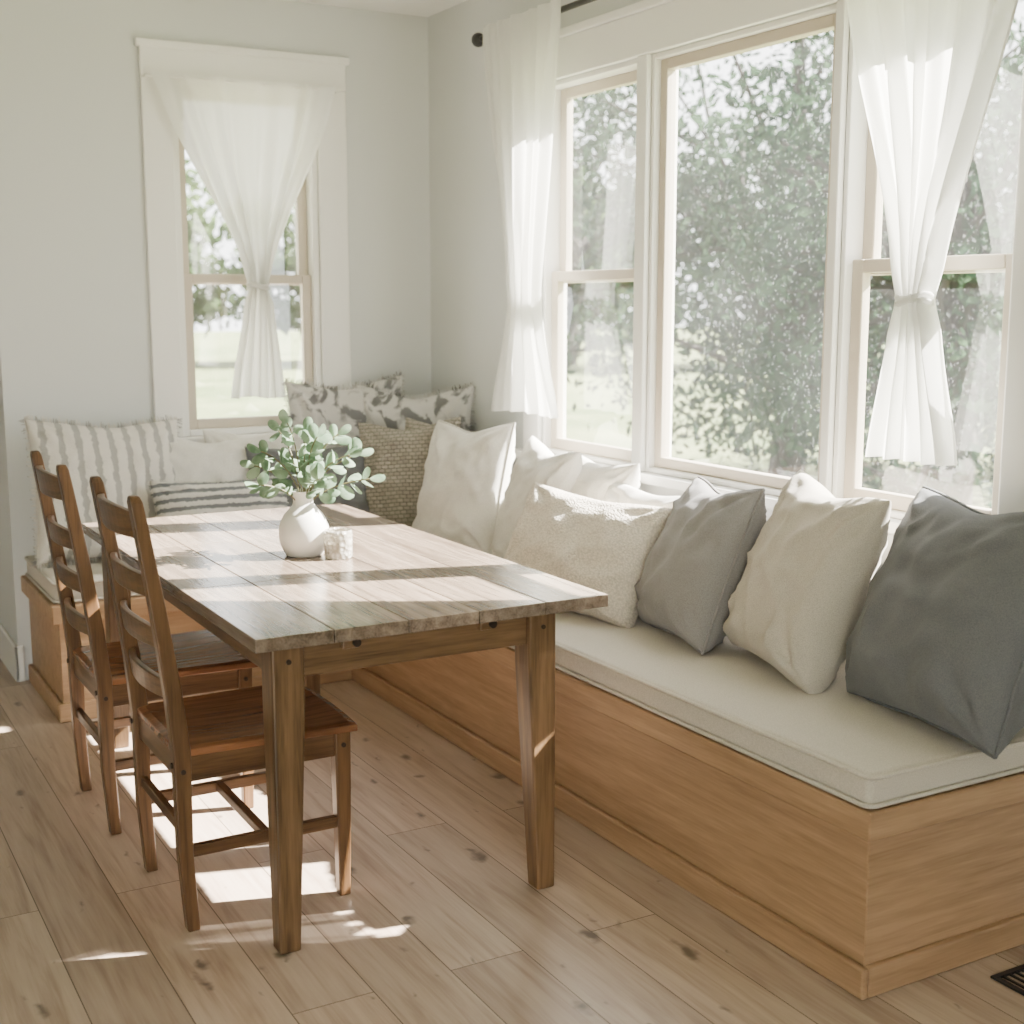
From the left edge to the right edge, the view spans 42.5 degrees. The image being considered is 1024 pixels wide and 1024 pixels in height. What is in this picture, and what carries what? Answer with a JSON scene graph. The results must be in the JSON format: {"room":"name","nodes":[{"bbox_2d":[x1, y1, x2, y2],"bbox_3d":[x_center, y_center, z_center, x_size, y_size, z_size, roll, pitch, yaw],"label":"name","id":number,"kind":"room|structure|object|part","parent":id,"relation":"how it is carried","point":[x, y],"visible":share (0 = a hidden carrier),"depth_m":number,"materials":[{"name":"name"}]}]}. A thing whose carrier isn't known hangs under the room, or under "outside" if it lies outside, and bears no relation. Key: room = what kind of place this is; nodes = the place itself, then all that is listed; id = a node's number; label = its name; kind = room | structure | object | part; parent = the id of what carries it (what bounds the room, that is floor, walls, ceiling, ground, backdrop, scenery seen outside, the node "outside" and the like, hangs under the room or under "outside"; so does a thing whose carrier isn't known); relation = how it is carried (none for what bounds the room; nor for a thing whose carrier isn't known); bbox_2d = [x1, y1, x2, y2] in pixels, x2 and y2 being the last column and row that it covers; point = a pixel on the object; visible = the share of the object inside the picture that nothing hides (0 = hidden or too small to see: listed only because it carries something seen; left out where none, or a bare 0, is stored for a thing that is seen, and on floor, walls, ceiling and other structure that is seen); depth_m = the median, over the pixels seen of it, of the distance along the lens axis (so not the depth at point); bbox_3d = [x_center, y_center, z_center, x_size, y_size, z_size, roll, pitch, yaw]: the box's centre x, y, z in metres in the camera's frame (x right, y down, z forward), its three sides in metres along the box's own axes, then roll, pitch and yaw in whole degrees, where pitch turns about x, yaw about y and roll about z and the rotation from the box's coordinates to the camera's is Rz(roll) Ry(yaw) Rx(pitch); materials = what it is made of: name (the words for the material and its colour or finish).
{"room":"dining room","nodes":[
{"label":"dining room","id":0,"kind":"room"},
{"bbox_2d":[0,420,13,639],"bbox_3d":[-4.090,-0.635,4.842,4.110,2.740,1.470,-5,10,-29],"label":"wall","id":1,"kind":"structure","parent":0,"point":[6,619],"depth_m":5.39,"materials":[{"name":"grey paint"}]},
{"bbox_2d":[0,623,25,681],"bbox_3d":[-2.323,0.511,5.884,0.038,0.150,1.438,-5,10,-29],"label":"baseboard","id":2,"kind":"structure","parent":1,"relation":"attached to","point":[12,656],"depth_m":5.31,"materials":[{"name":"white wood"}]},
{"bbox_2d":[0,0,430,679],"bbox_3d":[-1.198,-0.751,5.573,1.850,2.740,0.100,-5,10,-29],"label":"wall","id":3,"kind":"structure","parent":0,"point":[75,334],"depth_m":5.24,"materials":[{"name":"grey paint"}]},
{"bbox_2d":[134,37,350,442],"bbox_3d":[-1.089,-1.051,5.516,0.930,1.710,0.065,-5,10,-29],"label":"trim","id":4,"kind":"structure","parent":3,"relation":"attached to","point":[177,57],"depth_m":5.40,"materials":[{"name":"white wood"}]},
{"bbox_2d":[150,71,335,398],"bbox_3d":[-1.081,-1.118,5.449,0.780,1.296,0.078,-5,10,-29],"label":"cafe curtain","id":5,"kind":"object","parent":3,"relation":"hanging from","point":[253,146],"visible":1,"depth_m":5.43,"materials":[{"name":"fabric"}]},
{"bbox_2d":[178,137,312,428],"bbox_3d":[-1.130,-1.056,5.578,0.564,1.384,0.068,-5,10,-29],"label":"window","id":6,"kind":"structure","parent":3,"relation":"in","point":[304,281],"depth_m":5.60,"materials":[{"name":"beige wood"}]},
{"bbox_3d":[-1.139,-1.354,5.546,0.564,0.784,0.032,-5,10,-29],"label":"upper sash","id":7,"kind":"part","parent":6,"relation":"part of","materials":[{"name":"white wood"}]},
{"bbox_2d":[172,125,321,436],"bbox_3d":[-1.124,-1.054,5.567,0.620,1.440,0.100,-5,10,-29],"label":"frame","id":8,"kind":"object","parent":3,"relation":"attached to","point":[311,178],"visible":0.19,"depth_m":5.62,"materials":[{"name":"white wood"}]},
{"bbox_2d":[142,73,339,92],"bbox_3d":[-1.095,-1.747,5.375,0.820,0.010,0.060,-5,10,-29],"label":"curtain rod","id":9,"kind":"object","parent":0,"point":[175,77],"depth_m":5.32,"materials":[{"name":"white metal"}]},
{"bbox_2d":[287,0,466,16],"bbox_3d":[-1.377,-1.593,1.750,5.960,0.120,9.200,-5,10,-29],"label":"ceiling","id":10,"kind":"structure","parent":0,"point":[425,8],"depth_m":5.54,"materials":[{"name":"white paint"}]},
{"bbox_2d":[0,659,1023,1023],"bbox_3d":[-1.377,1.231,2.198,5.960,0.120,9.200,-5,10,-29],"label":"floor","id":11,"kind":"structure","parent":0,"point":[441,921],"depth_m":3.21,"materials":[{"name":"brown wood"}]},
{"bbox_2d":[30,450,257,834],"bbox_3d":[-1.096,0.353,3.938,0.562,1.070,0.454,-5,10,-29],"label":"dining chair","id":12,"kind":"object","parent":11,"relation":"on","point":[206,664],"visible":0.73,"depth_m":3.82,"materials":[{"name":"brown wood"}]},
{"bbox_3d":[-1.371,0.343,4.005,0.123,1.070,0.034,-5,10,-29],"label":"post","id":13,"kind":"part","parent":12,"relation":"part of","materials":[{"name":"brown wood"}]},
{"bbox_3d":[-1.066,0.478,3.974,0.424,0.063,0.360,-5,10,-29],"label":"rail","id":14,"kind":"part","parent":12,"relation":"part of","materials":[{"name":"brown wood"}]},
{"bbox_3d":[-1.178,0.396,3.670,0.123,1.070,0.034,-5,10,-29],"label":"post","id":15,"kind":"part","parent":12,"relation":"part of","materials":[{"name":"brown wood"}]},
{"bbox_3d":[-1.052,0.434,3.976,0.462,0.024,0.454,-5,10,-29],"label":"seat","id":16,"kind":"part","parent":12,"relation":"part of","materials":[{"name":"brown wood"}]},
{"bbox_3d":[-0.970,0.504,3.807,0.380,0.063,0.022,-5,10,-29],"label":"rail","id":17,"kind":"part","parent":12,"relation":"part of","materials":[{"name":"brown wood"}]},
{"bbox_3d":[-0.796,0.674,3.934,0.042,0.438,0.040,-5,10,-29],"label":"leg","id":18,"kind":"part","parent":12,"relation":"part of","materials":[{"name":"brown wood"}]},
{"bbox_2d":[89,476,357,931],"bbox_3d":[-0.733,0.445,3.357,0.562,1.070,0.454,-5,10,-29],"label":"dining chair","id":19,"kind":"object","parent":11,"relation":"on","point":[201,737],"visible":0.81,"depth_m":3.27,"materials":[{"name":"brown wood"}]},
{"bbox_3d":[-1.008,0.435,3.425,0.123,1.070,0.034,-5,10,-29],"label":"post","id":20,"kind":"part","parent":19,"relation":"part of","materials":[{"name":"brown wood"}]},
{"bbox_3d":[-0.704,0.570,3.394,0.424,0.063,0.360,-5,10,-29],"label":"rail","id":21,"kind":"part","parent":19,"relation":"part of","materials":[{"name":"brown wood"}]},
{"bbox_3d":[-0.816,0.488,3.090,0.123,1.070,0.034,-5,10,-29],"label":"post","id":22,"kind":"part","parent":19,"relation":"part of","materials":[{"name":"brown wood"}]},
{"bbox_3d":[-0.690,0.525,3.395,0.462,0.024,0.454,-5,10,-29],"label":"seat","id":23,"kind":"part","parent":19,"relation":"part of","materials":[{"name":"brown wood"}]},
{"bbox_3d":[-0.607,0.596,3.227,0.380,0.063,0.022,-5,10,-29],"label":"rail","id":24,"kind":"part","parent":19,"relation":"part of","materials":[{"name":"brown wood"}]},
{"bbox_3d":[-0.433,0.766,3.354,0.042,0.438,0.040,-5,10,-29],"label":"leg","id":25,"kind":"part","parent":19,"relation":"part of","materials":[{"name":"brown wood"}]},
{"bbox_2d":[82,503,607,954],"bbox_3d":[-0.599,0.504,3.936,0.928,0.772,1.783,-5,10,-29],"label":"dining table","id":26,"kind":"object","parent":11,"relation":"on","point":[404,593],"visible":0.78,"depth_m":3.33,"materials":[{"name":"brown wood"}]},
{"bbox_3d":[-1.327,0.439,4.453,0.078,0.740,0.078,-5,10,-29],"label":"leg","id":27,"kind":"part","parent":26,"relation":"part of","materials":[{"name":"brown wood"}]},
{"bbox_3d":[-0.524,0.660,3.058,0.078,0.740,0.078,-5,10,-29],"label":"leg","id":28,"kind":"part","parent":26,"relation":"part of","materials":[{"name":"brown wood"}]},
{"bbox_3d":[-0.744,0.387,4.780,0.078,0.740,0.078,-5,10,-29],"label":"leg","id":29,"kind":"part","parent":26,"relation":"part of","materials":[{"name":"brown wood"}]},
{"bbox_2d":[240,409,385,557],"bbox_3d":[-0.607,-0.085,3.809,0.377,0.432,0.328,4,10,26],"label":"vase","id":30,"kind":"object","parent":26,"relation":"on","point":[302,527],"visible":0.99,"depth_m":3.80,"materials":[{"name":"white ceramic"}]},
{"bbox_3d":[-0.666,-0.040,3.781,0.140,0.092,0.004,-8,12,-41],"label":"stem","id":31,"kind":"part","parent":30,"relation":"part of","materials":[{"name":"green plant"}]},
{"bbox_3d":[-0.658,-0.089,3.804,0.131,0.182,0.004,-4,10,-23],"label":"stem","id":32,"kind":"part","parent":30,"relation":"part of","materials":[{"name":"green plant"}]},
{"bbox_3d":[-0.648,-0.121,3.846,0.093,0.232,0.006,7,11,37],"label":"stem","id":33,"kind":"part","parent":30,"relation":"part of","materials":[{"name":"green plant"}]},
{"bbox_3d":[-0.625,-0.129,3.801,0.004,0.261,0.055,7,12,39],"label":"stem","id":34,"kind":"part","parent":30,"relation":"part of","materials":[{"name":"green plant"}]},
{"bbox_3d":[-0.584,-0.111,3.812,0.064,0.221,0.005,6,11,35],"label":"stem","id":35,"kind":"part","parent":30,"relation":"part of","materials":[{"name":"green plant"}]},
{"bbox_3d":[-0.538,-0.084,3.804,0.154,0.172,0.004,3,9,19],"label":"stem","id":36,"kind":"part","parent":30,"relation":"part of","materials":[{"name":"green plant"}]},
{"bbox_3d":[-0.513,-0.050,3.846,0.198,0.093,0.007,-2,9,-12],"label":"stem","id":37,"kind":"part","parent":30,"relation":"part of","materials":[{"name":"green plant"}]},
{"bbox_2d":[324,527,352,559],"bbox_3d":[-0.503,0.091,3.812,0.082,0.082,0.082,-5,10,-29],"label":"candle holder","id":38,"kind":"object","parent":26,"relation":"on","point":[338,545],"visible":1,"depth_m":3.78,"materials":[{"name":"clear glass"}]},
{"bbox_3d":[0.058,0.608,3.385,0.078,0.740,0.078,-5,10,-29],"label":"leg","id":39,"kind":"part","parent":26,"relation":"part of","materials":[{"name":"brown wood"}]},
{"bbox_2d":[21,575,1023,999],"bbox_3d":[-0.299,0.633,4.212,1.824,0.432,3.498,-5,10,-29],"label":"built-in bench","id":40,"kind":"object","parent":11,"relation":"on","point":[874,902],"visible":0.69,"depth_m":3.17,"materials":[{"name":"brown wood"}]},
{"bbox_2d":[24,556,59,603],"bbox_3d":[-1.697,0.278,4.813,0.119,0.078,0.921,-5,10,-29],"label":"bench cushion","id":41,"kind":"object","parent":40,"relation":"on","point":[43,580],"depth_m":4.92,"materials":[{"name":"fabric"}]},
{"bbox_2d":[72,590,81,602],"bbox_3d":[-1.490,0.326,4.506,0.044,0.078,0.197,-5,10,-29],"label":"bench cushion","id":42,"kind":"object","parent":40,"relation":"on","point":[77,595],"depth_m":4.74,"materials":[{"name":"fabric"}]},
{"bbox_2d":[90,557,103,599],"bbox_3d":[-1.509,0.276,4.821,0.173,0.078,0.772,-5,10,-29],"label":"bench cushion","id":43,"kind":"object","parent":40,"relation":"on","point":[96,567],"depth_m":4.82,"materials":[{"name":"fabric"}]},
{"bbox_2d":[18,414,181,569],"bbox_3d":[-1.571,-0.086,5.146,0.682,0.609,0.291,-6,11,-34],"label":"throw pillow","id":44,"kind":"object","parent":43,"relation":"on","point":[125,458],"visible":0.51,"depth_m":5.06,"materials":[{"name":"white fabric"}]},
{"bbox_2d":[169,435,264,482],"bbox_3d":[-1.238,-0.085,5.360,0.501,0.492,0.264,-3,10,-19],"label":"throw pillow","id":45,"kind":"object","parent":43,"relation":"on","point":[192,461],"visible":0.3,"depth_m":5.30,"materials":[{"name":"white fabric"}]},
{"bbox_2d":[148,475,288,516],"bbox_3d":[-1.128,0.026,5.159,0.559,0.323,0.227,-4,10,-22],"label":"lumbar pillow","id":46,"kind":"object","parent":43,"relation":"on","point":[170,499],"visible":0.34,"depth_m":5.09,"materials":[{"name":"white fabric"}]},
{"bbox_2d":[203,427,302,450],"bbox_3d":[-1.057,-0.115,5.513,0.444,0.472,0.208,-4,10,-26],"label":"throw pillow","id":47,"kind":"object","parent":43,"relation":"on","point":[209,436],"visible":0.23,"depth_m":5.48,"materials":[{"name":"white fabric"}]},
{"bbox_2d":[244,445,368,512],"bbox_3d":[-0.822,-0.070,5.426,0.522,0.409,0.247,-4,10,-22],"label":"throw pillow","id":48,"kind":"object","parent":43,"relation":"on","point":[359,501],"visible":0.23,"depth_m":5.41,"materials":[{"name":"fabric"}]},
{"bbox_2d":[280,370,406,448],"bbox_3d":[-0.705,-0.247,5.729,0.587,0.730,0.193,-4,10,-24],"label":"throw pillow","id":49,"kind":"object","parent":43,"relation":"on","point":[328,406],"visible":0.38,"depth_m":5.63,"materials":[{"name":"beige fabric"}]},
{"bbox_2d":[358,417,460,526],"bbox_3d":[-0.422,-0.127,5.483,0.466,0.535,0.256,1,9,4],"label":"throw pillow","id":50,"kind":"object","parent":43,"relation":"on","point":[401,456],"visible":0.48,"depth_m":5.43,"materials":[{"name":"beige fabric"}]},
{"bbox_2d":[353,380,475,431],"bbox_3d":[-0.428,-0.227,5.707,0.564,0.680,0.197,1,9,8],"label":"throw pillow","id":51,"kind":"object","parent":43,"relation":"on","point":[382,408],"visible":0.3,"depth_m":5.64,"materials":[{"name":"beige fabric"}]},
{"bbox_2d":[510,611,1023,808],"bbox_3d":[0.338,0.378,4.181,0.668,0.078,2.872,-5,10,-29],"label":"bench cushion","id":52,"kind":"object","parent":40,"relation":"on","point":[867,754],"visible":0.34,"depth_m":3.23,"materials":[{"name":"fabric"}]},
{"bbox_2d":[405,417,429,444],"bbox_3d":[-0.258,-0.118,5.460,0.516,0.529,0.210,4,10,22],"label":"throw pillow","id":53,"kind":"object","parent":52,"relation":"on","point":[410,424],"visible":0.12,"depth_m":5.49,"materials":[{"name":"beige fabric"}]},
{"bbox_2d":[412,420,515,554],"bbox_3d":[-0.196,-0.087,5.180,0.276,0.557,0.534,-7,12,-38],"label":"throw pillow","id":54,"kind":"object","parent":52,"relation":"on","point":[466,479],"visible":0.72,"depth_m":5.04,"materials":[{"name":"white fabric"}]},
{"bbox_2d":[490,436,582,557],"bbox_3d":[0.083,-0.010,4.825,0.262,0.501,0.441,-4,10,-21],"label":"throw pillow","id":55,"kind":"object","parent":52,"relation":"on","point":[536,463],"visible":0.56,"depth_m":4.78,"materials":[{"name":"white fabric"}]},
{"bbox_2d":[503,482,671,627],"bbox_3d":[0.216,0.135,4.287,0.614,0.394,0.299,9,13,44],"label":"lumbar pillow","id":56,"kind":"object","parent":52,"relation":"on","point":[601,546],"visible":0.7,"depth_m":4.16,"materials":[{"name":"beige fabric"}]},
{"bbox_2d":[571,456,640,500],"bbox_3d":[0.281,0.034,4.638,0.208,0.451,0.423,-6,11,-31],"label":"throw pillow","id":57,"kind":"object","parent":52,"relation":"on","point":[593,481],"visible":0.23,"depth_m":4.53,"materials":[{"name":"white fabric"}]},
{"bbox_2d":[602,482,679,507],"bbox_3d":[0.431,0.115,4.322,0.217,0.388,0.501,-6,11,-33],"label":"lumbar pillow","id":58,"kind":"object","parent":52,"relation":"on","point":[618,492],"visible":0.19,"depth_m":4.35,"materials":[{"name":"white fabric"}]},
{"bbox_2d":[634,476,766,654],"bbox_3d":[0.550,0.146,3.925,0.326,0.487,0.471,-3,10,-19],"label":"throw pillow","id":59,"kind":"object","parent":52,"relation":"on","point":[691,573],"visible":0.98,"depth_m":3.75,"materials":[{"name":"grey fabric"}]},
{"bbox_2d":[723,470,890,693],"bbox_3d":[0.787,0.178,3.560,0.322,0.530,0.479,-2,9,-15],"label":"throw pillow","id":60,"kind":"object","parent":52,"relation":"on","point":[797,602],"visible":0.98,"depth_m":3.40,"materials":[{"name":"beige fabric"}]},
{"bbox_2d":[845,486,1023,758],"bbox_3d":[1.045,0.235,3.130,0.355,0.565,0.618,-3,9,-17],"label":"throw pillow","id":61,"kind":"object","parent":52,"relation":"on","point":[936,639],"visible":0.99,"depth_m":2.98,"materials":[{"name":"fabric"}]},
{"bbox_3d":[1.055,0.850,3.024,0.662,0.375,0.013,-5,10,-29],"label":"panel","id":62,"kind":"part","parent":40,"relation":"part of","materials":[{"name":"brown wood"}]},
{"bbox_2d":[990,964,1023,995],"bbox_3d":[1.234,1.042,2.988,0.300,0.006,0.110,-5,10,-29],"label":"floor vent","id":63,"kind":"object","parent":11,"relation":"in","point":[998,977],"visible":1,"depth_m":2.95,"materials":[{"name":"black metal"}]},
{"bbox_2d":[428,0,900,595],"bbox_3d":[1.534,-0.307,2.772,0.100,2.740,7.730,-5,10,-29],"label":"wall","id":64,"kind":"structure","parent":0,"point":[468,290],"depth_m":5.58,"materials":[{"name":"grey paint"}]},
{"bbox_2d":[471,0,595,46],"bbox_3d":[0.673,-1.655,3.862,0.115,0.056,3.218,-5,10,-29],"label":"curtain rod","id":65,"kind":"object","parent":64,"relation":"attached to","point":[477,38],"visible":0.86,"depth_m":4.64,"materials":[{"name":"black metal"}]},
{"bbox_2d":[483,0,560,417],"bbox_3d":[0.028,-1.113,4.992,0.063,1.488,0.590,-5,10,-29],"label":"curtain","id":66,"kind":"object","parent":65,"relation":"hanging from","point":[520,51],"visible":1,"depth_m":4.94,"materials":[{"name":"fabric"}]},
{"bbox_2d":[847,0,1018,465],"bbox_3d":[1.016,-0.853,3.273,0.085,1.463,0.630,-5,10,-29],"label":"curtain","id":67,"kind":"object","parent":65,"relation":"hanging from","point":[928,70],"visible":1,"depth_m":3.28,"materials":[{"name":"fabric"}]},
{"bbox_2d":[543,59,636,465],"bbox_3d":[0.321,-0.888,4.841,0.100,1.400,0.640,-5,10,-29],"label":"frame","id":68,"kind":"object","parent":64,"relation":"attached to","point":[551,259],"visible":0.31,"depth_m":5.07,"materials":[{"name":"white wood"}]},
{"bbox_2d":[551,70,636,461],"bbox_3d":[0.332,-0.889,4.847,0.068,1.364,0.604,-5,10,-29],"label":"window","id":69,"kind":"structure","parent":64,"relation":"in","point":[558,277],"depth_m":5.02,"materials":[{"name":"beige wood"}]},
{"bbox_3d":[0.347,-1.207,4.806,0.032,0.724,0.604,-5,10,-29],"label":"upper sash","id":70,"kind":"part","parent":69,"relation":"part of","materials":[{"name":"white wood"}]},
{"bbox_2d":[646,3,836,495],"bbox_3d":[0.729,-0.776,4.133,0.100,1.400,0.890,-5,10,-29],"label":"frame","id":71,"kind":"object","parent":64,"relation":"attached to","point":[657,58],"visible":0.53,"depth_m":4.44,"materials":[{"name":"white wood"}]},
{"bbox_2d":[655,13,835,488],"bbox_3d":[0.724,-0.776,4.131,0.040,1.364,0.854,-5,10,-29],"label":"window","id":72,"kind":"structure","parent":64,"relation":"in","point":[669,66],"depth_m":4.39,"materials":[{"name":"beige wood"}]},
{"bbox_2d":[514,0,1023,563],"bbox_3d":[0.657,-0.796,4.130,0.065,1.700,2.580,-5,10,-29],"label":"trim","id":73,"kind":"structure","parent":64,"relation":"attached to","point":[639,30],"depth_m":4.10,"materials":[{"name":"white wood"}]},
{"bbox_2d":[832,31,1023,519],"bbox_3d":[1.115,-0.670,3.461,0.100,1.400,0.605,-5,10,-29],"label":"frame","id":74,"kind":"object","parent":64,"relation":"attached to","point":[856,119],"visible":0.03,"depth_m":3.68,"materials":[{"name":"white wood"}]},
{"bbox_2d":[844,124,1012,514],"bbox_3d":[1.126,-0.671,3.467,0.068,1.364,0.569,-5,10,-29],"label":"window","id":75,"kind":"structure","parent":64,"relation":"in","point":[862,268],"depth_m":3.67,"materials":[{"name":"beige wood"}]},
{"bbox_3d":[1.141,-0.988,3.426,0.032,0.724,0.569,-5,10,-29],"label":"upper sash","id":76,"kind":"part","parent":75,"relation":"part of","materials":[{"name":"white wood"}]},
{"label":"outside","id":77,"kind":"structure","parent":0,"visible":0},
{"bbox_2d":[194,326,999,508],"bbox_3d":[-3.011,-3.604,35.541,110.000,0.200,115.000,-5,10,-29],"label":"lawn","id":78,"kind":"structure","parent":77,"point":[215,356],"depth_m":25.59,"materials":[{"name":"green plant"}]},
{"bbox_2d":[185,158,245,339],"bbox_3d":[-11.513,-7.855,39.852,7.377,6.870,7.072,8,12,42],"label":"tree","id":79,"kind":"object","parent":78,"relation":"on","point":[206,305],"visible":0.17,"depth_m":39.77,"materials":[{"name":"green plant"}]},
{"bbox_2d":[209,201,301,347],"bbox_3d":[-5.631,-8.013,41.708,8.276,6.729,7.574,-5,10,-29],"label":"tree","id":80,"kind":"object","parent":78,"relation":"on","point":[289,309],"visible":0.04,"depth_m":41.05,"materials":[{"name":"green plant"}]},
{"bbox_2d":[567,164,694,364],"bbox_3d":[1.891,-7.770,40.736,7.762,6.426,8.048,-5,10,-29],"label":"tree","id":81,"kind":"object","parent":78,"relation":"on","point":[602,305],"visible":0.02,"depth_m":39.48,"materials":[{"name":"green plant"}]},
{"bbox_2d":[566,72,762,377],"bbox_3d":[0.548,-3.545,16.202,4.685,5.760,5.326,6,11,33],"label":"tree","id":82,"kind":"object","parent":78,"relation":"on","point":[579,291],"visible":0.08,"depth_m":15.87,"materials":[{"name":"green plant"}]},
{"bbox_2d":[566,0,1023,476],"bbox_3d":[3.143,-3.067,13.025,6.444,5.808,6.430,8,12,41],"label":"tree","id":83,"kind":"object","parent":78,"relation":"on","point":[690,194],"visible":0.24,"depth_m":12.75,"materials":[{"name":"green plant"}]},
{"bbox_2d":[706,131,886,341],"bbox_3d":[9.254,-7.778,38.909,7.753,7.013,7.078,6,11,32],"label":"tree","id":84,"kind":"object","parent":78,"relation":"on","point":[736,283],"visible":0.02,"depth_m":38.89,"materials":[{"name":"green plant"}]},
{"bbox_2d":[672,6,1023,508],"bbox_3d":[3.519,-2.126,10.241,4.645,4.827,5.367,9,13,44],"label":"tree","id":85,"kind":"object","parent":78,"relation":"on","point":[969,334],"visible":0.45,"depth_m":9.66,"materials":[{"name":"green plant"}]},
{"bbox_2d":[877,41,1019,423],"bbox_3d":[7.159,-3.224,14.463,6.727,5.670,6.180,0,9,-1],"label":"tree","id":86,"kind":"object","parent":78,"relation":"on","point":[999,76],"visible":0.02,"depth_m":15.24,"materials":[{"name":"green plant"}]}
]}

